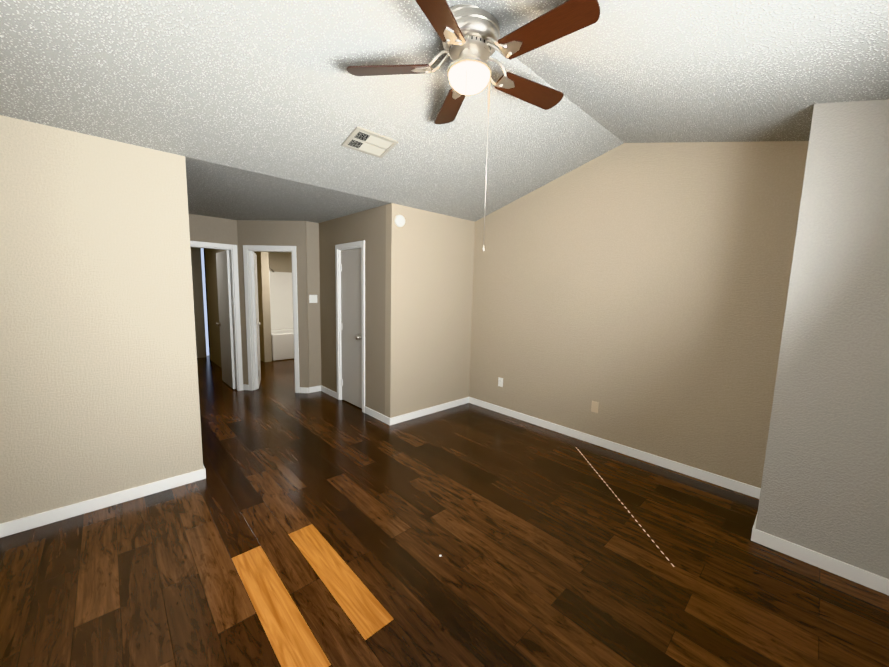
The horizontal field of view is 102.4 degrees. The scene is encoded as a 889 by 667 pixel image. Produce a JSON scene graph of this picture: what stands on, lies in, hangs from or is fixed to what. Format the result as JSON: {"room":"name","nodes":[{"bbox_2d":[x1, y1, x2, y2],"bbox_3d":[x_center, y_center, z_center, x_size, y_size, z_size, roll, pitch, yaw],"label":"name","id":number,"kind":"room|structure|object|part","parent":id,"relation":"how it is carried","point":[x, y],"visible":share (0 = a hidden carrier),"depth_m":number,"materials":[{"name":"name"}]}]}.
{"room":"empty living room","nodes":[
{"label":"empty living room","id":0,"kind":"room"},
{"bbox_2d":[0,115,202,523],"bbox_3d":[-2.302,-0.047,2.381,1.042,2.480,0.110,-5,9,-43],"label":"wall","id":1,"kind":"structure","parent":0,"point":[99,391],"depth_m":2.31,"materials":[{"name":"paint"}]},
{"bbox_2d":[0,523,3,537],"bbox_3d":[-1.384,1.374,0.784,0.013,0.085,3.746,-5,9,-43],"label":"baseboard","id":2,"kind":"structure","parent":1,"relation":"attached to","point":[2,524],"depth_m":2.14,"materials":[{"name":"white wood"}]},
{"bbox_2d":[4,465,205,536],"bbox_3d":[-2.274,1.146,2.494,1.025,0.085,0.013,-5,9,-43],"label":"baseboard","id":3,"kind":"structure","parent":1,"relation":"attached to","point":[58,514],"depth_m":2.42,"materials":[{"name":"white wood"}]},
{"bbox_2d":[190,247,206,357],"bbox_3d":[-5.777,-0.671,6.850,1.920,2.480,0.110,-5,9,-43],"label":"wall","id":4,"kind":"structure","parent":0,"point":[196,265],"depth_m":7.42,"materials":[{"name":"paint"}]},
{"bbox_2d":[188,214,243,385],"bbox_3d":[-3.384,-0.365,4.800,1.180,2.480,0.110,-5,9,-43],"label":"wall","id":5,"kind":"structure","parent":0,"point":[211,229],"depth_m":4.83,"materials":[{"name":"paint"}]},
{"bbox_2d":[190,241,242,390],"bbox_3d":[-3.290,-0.184,4.915,0.826,2.098,0.142,-5,9,-43],"label":"door frame","id":6,"kind":"structure","parent":5,"relation":"attached to","point":[233,255],"depth_m":5.10,"materials":[{"name":"white wood"}]},
{"bbox_2d":[216,250,235,388],"bbox_3d":[-3.314,-0.210,5.403,0.035,2.009,0.672,-5,9,-43],"label":"room door","id":7,"kind":"structure","parent":5,"relation":"in","point":[225,311],"depth_m":5.31,"materials":[{"name":"white wood"}]},
{"bbox_2d":[204,248,228,367],"bbox_3d":[-3.862,-0.558,6.308,0.110,2.480,2.720,-5,9,-43],"label":"wall","id":8,"kind":"structure","parent":0,"point":[212,299],"depth_m":6.83,"materials":[{"name":"paint"}]},
{"bbox_2d":[204,249,291,358],"bbox_3d":[-3.855,-0.772,8.096,2.590,2.480,0.110,-5,9,-43],"label":"wall","id":9,"kind":"structure","parent":0,"point":[280,261],"depth_m":8.02,"materials":[{"name":"paint"}]},
{"bbox_2d":[254,252,271,361],"bbox_3d":[-3.853,-0.695,7.449,0.140,2.480,0.840,-5,9,-43],"label":"wall","id":10,"kind":"structure","parent":0,"point":[264,304],"depth_m":7.18,"materials":[{"name":"paint"}]},
{"bbox_2d":[237,220,309,387],"bbox_3d":[-2.452,-0.384,5.157,1.027,2.480,0.110,2,7,5],"label":"wall","id":11,"kind":"structure","parent":0,"point":[271,233],"depth_m":5.02,"materials":[{"name":"paint"}]},
{"bbox_2d":[251,251,260,388],"bbox_3d":[-2.888,-0.209,5.480,0.089,2.009,0.632,-2,7,-24],"label":"bathroom door","id":12,"kind":"structure","parent":11,"relation":"in","point":[256,323],"depth_m":5.28,"materials":[{"name":"white wood"}]},
{"bbox_2d":[243,245,299,392],"bbox_3d":[-2.468,-0.195,5.180,0.776,2.098,0.142,2,7,5],"label":"door frame","id":13,"kind":"structure","parent":11,"relation":"attached to","point":[249,308],"depth_m":5.10,"materials":[{"name":"white wood"}]},
{"bbox_2d":[243,384,306,392],"bbox_3d":[-2.482,0.812,5.238,0.977,0.085,0.013,2,7,5],"label":"baseboard","id":14,"kind":"structure","parent":11,"relation":"attached to","point":[302,389],"depth_m":5.20,"materials":[{"name":"white wood"}]},
{"bbox_2d":[306,221,320,386],"bbox_3d":[-1.308,-0.427,5.753,1.910,2.480,0.110,-5,9,-43],"label":"wall","id":15,"kind":"structure","parent":0,"point":[313,274],"depth_m":5.14,"materials":[{"name":"paint"}]},
{"bbox_2d":[309,295,316,302],"bbox_3d":[-1.876,-0.495,5.115,0.118,0.115,0.016,-5,9,-43],"label":"light switch","id":16,"kind":"object","parent":15,"relation":"attached to","point":[312,298],"visible":1,"depth_m":5.11,"materials":[{"name":"white plastic"}]},
{"bbox_2d":[319,205,385,414],"bbox_3d":[-1.197,-0.290,4.638,0.110,2.480,1.677,-5,9,-43],"label":"wall","id":17,"kind":"structure","parent":0,"point":[368,226],"depth_m":4.29,"materials":[{"name":"paint"}]},
{"bbox_2d":[320,385,336,398],"bbox_3d":[-1.669,0.842,5.156,0.013,0.085,0.518,-5,9,-43],"label":"baseboard","id":18,"kind":"structure","parent":17,"relation":"attached to","point":[332,393],"depth_m":5.15,"materials":[{"name":"white wood"}]},
{"bbox_2d":[335,240,364,412],"bbox_3d":[-1.176,-0.095,4.622,0.126,2.098,0.726,-5,9,-43],"label":"door frame","id":19,"kind":"structure","parent":17,"relation":"attached to","point":[339,248],"depth_m":4.70,"materials":[{"name":"white wood"}]},
{"bbox_2d":[339,248,361,408],"bbox_3d":[-1.209,-0.061,4.603,0.097,2.009,0.583,-5,9,-43],"label":"closet door","id":20,"kind":"structure","parent":17,"relation":"in","point":[351,314],"depth_m":4.61,"materials":[{"name":"grey wood"}]},
{"bbox_2d":[365,406,387,423],"bbox_3d":[-0.806,0.973,4.249,0.013,0.085,0.531,-5,9,-43],"label":"baseboard","id":21,"kind":"structure","parent":17,"relation":"attached to","point":[375,414],"depth_m":4.24,"materials":[{"name":"white wood"}]},
{"bbox_2d":[385,203,474,417],"bbox_3d":[-0.147,-0.236,4.406,1.314,2.480,0.110,-5,9,-43],"label":"wall","id":22,"kind":"structure","parent":0,"point":[429,285],"depth_m":4.26,"materials":[{"name":"beige paint"}]},
{"bbox_2d":[394,215,404,226],"bbox_3d":[-0.477,-1.215,3.850,0.132,0.132,0.034,-5,9,-43],"label":"smoke detector","id":23,"kind":"object","parent":22,"relation":"attached to","point":[399,220],"visible":0.98,"depth_m":3.83,"materials":[{"name":"white plastic"}]},
{"bbox_2d":[388,397,467,424],"bbox_3d":[-0.152,0.960,4.489,1.296,0.085,0.016,-5,9,-43],"label":"baseboard","id":24,"kind":"structure","parent":22,"relation":"attached to","point":[405,417],"depth_m":4.41,"materials":[{"name":"white wood"}]},
{"bbox_2d":[0,0,888,222],"bbox_3d":[-1.619,-1.722,4.048,4.747,0.618,9.633,-5,9,-43],"label":"ceiling","id":25,"kind":"structure","parent":0,"point":[275,88],"depth_m":2.04,"materials":[{"name":"white paint"}]},
{"bbox_2d":[342,126,397,158],"bbox_3d":[-0.567,-1.450,2.724,0.355,0.016,0.243,-5,-6,-43],"label":"ceiling vent","id":26,"kind":"object","parent":25,"relation":"in","point":[365,141],"visible":0.96,"depth_m":2.71,"materials":[{"name":"beige paint"}]},
{"bbox_2d":[346,0,599,251],"bbox_3d":[0.160,-1.049,1.921,1.274,1.182,1.250,-5,9,-43],"label":"fan","id":27,"kind":"object","parent":25,"relation":"hanging from","point":[469,35],"visible":0.98,"depth_m":1.79,"materials":[{"name":"brown wood"}]},
{"bbox_3d":[-0.297,-1.428,1.937,0.465,0.008,0.148,2,21,5],"label":"blade","id":28,"kind":"part","parent":27,"relation":"part of","materials":[{"name":"brown wood"}]},
{"bbox_3d":[-0.041,-1.370,1.502,0.148,0.008,0.465,19,13,21],"label":"blade","id":29,"kind":"part","parent":27,"relation":"part of","materials":[{"name":"brown wood"}]},
{"bbox_3d":[0.041,-1.465,2.315,0.148,0.008,0.465,-14,10,-10],"label":"blade","id":30,"kind":"part","parent":27,"relation":"part of","materials":[{"name":"brown wood"}]},
{"bbox_3d":[0.131,-1.336,1.905,0.218,0.086,0.218,-5,9,-43],"label":"globe","id":31,"kind":"part","parent":27,"relation":"part of","materials":[{"name":"white glass"}]},
{"bbox_3d":[0.137,-1.569,1.877,0.304,0.140,0.304,-5,9,-43],"label":"motor","id":32,"kind":"part","parent":27,"relation":"part of","materials":[{"name":"silver metal"}]},
{"bbox_3d":[0.223,-0.962,1.980,0.022,0.917,0.018,-5,9,-43],"label":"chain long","id":33,"kind":"part","parent":27,"relation":"part of","materials":[{"name":"silver metal"}]},
{"bbox_3d":[0.506,-1.429,2.113,0.465,0.008,0.148,-3,-6,-30],"label":"blade","id":34,"kind":"part","parent":27,"relation":"part of","materials":[{"name":"brown wood"}]},
{"bbox_3d":[0.456,-1.370,1.611,0.465,0.008,0.148,7,-5,41],"label":"blade","id":35,"kind":"part","parent":27,"relation":"part of","materials":[{"name":"brown wood"}]},
{"bbox_2d":[0,355,888,666],"bbox_3d":[-1.686,1.010,4.440,4.837,0.082,9.723,-5,9,-43],"label":"floor","id":36,"kind":"structure","parent":0,"point":[538,539],"depth_m":2.04,"materials":[{"name":"brown wood"}]},
{"bbox_2d":[231,546,330,666],"bbox_3d":[-0.835,1.315,1.742,0.153,0.002,0.918,-5,9,-43],"label":"plank","id":37,"kind":"object","parent":36,"relation":"on","point":[292,639],"visible":1,"depth_m":1.68,"materials":[{"name":"brown wood"}]},
{"bbox_2d":[269,270,293,360],"bbox_3d":[-3.243,-0.441,8.068,1.544,1.860,0.822,-5,9,-43],"label":"bathtub","id":38,"kind":"object","parent":36,"relation":"on","point":[281,311],"visible":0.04,"depth_m":8.06,"materials":[{"name":"white ceramic"}]},
{"bbox_2d":[288,524,393,639],"bbox_3d":[-0.606,1.295,1.950,0.153,0.002,0.914,-5,9,-43],"label":"plank","id":39,"kind":"object","parent":36,"relation":"on","point":[365,611],"visible":1,"depth_m":1.87,"materials":[{"name":"brown wood"}]},
{"bbox_2d":[469,141,808,487],"bbox_3d":[1.699,-0.324,3.474,0.110,2.970,3.966,-5,9,-43],"label":"wall","id":40,"kind":"structure","parent":0,"point":[638,292],"depth_m":3.22,"materials":[{"name":"paint"}]},
{"bbox_2d":[498,377,502,386],"bbox_3d":[0.710,0.617,4.528,0.009,0.115,0.072,-5,9,-43],"label":"electrical outlet","id":41,"kind":"object","parent":40,"relation":"attached to","point":[500,382],"visible":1,"depth_m":4.53,"materials":[{"name":"white plastic"}]},
{"bbox_2d":[591,401,598,412],"bbox_3d":[1.541,0.753,3.659,0.006,0.115,0.072,-5,9,-43],"label":"electrical outlet","id":42,"kind":"object","parent":40,"relation":"attached to","point":[594,406],"visible":1,"depth_m":3.66,"materials":[{"name":"beige plastic"}]},
{"bbox_2d":[468,397,759,497],"bbox_3d":[1.394,1.077,3.840,0.013,0.085,3.092,-5,9,-43],"label":"baseboard","id":43,"kind":"structure","parent":40,"relation":"attached to","point":[731,484],"depth_m":3.40,"materials":[{"name":"white wood"}]},
{"bbox_2d":[755,99,888,578],"bbox_3d":[2.472,0.021,2.114,0.669,2.647,0.654,-5,9,-43],"label":"wall","id":44,"kind":"structure","parent":0,"point":[825,485],"depth_m":1.96,"materials":[{"name":"paint"}]},
{"bbox_2d":[751,488,760,541],"bbox_3d":[2.196,1.259,2.491,0.651,0.085,0.013,-5,9,-43],"label":"baseboard","id":45,"kind":"structure","parent":44,"relation":"attached to","point":[755,535],"depth_m":2.26,"materials":[{"name":"white wood"}]},
{"bbox_2d":[756,531,888,595],"bbox_3d":[2.192,1.314,2.036,0.016,0.085,0.600,-5,9,-43],"label":"baseboard","id":46,"kind":"structure","parent":44,"relation":"attached to","point":[873,581],"depth_m":2.04,"materials":[{"name":"white wood"}]}
]}

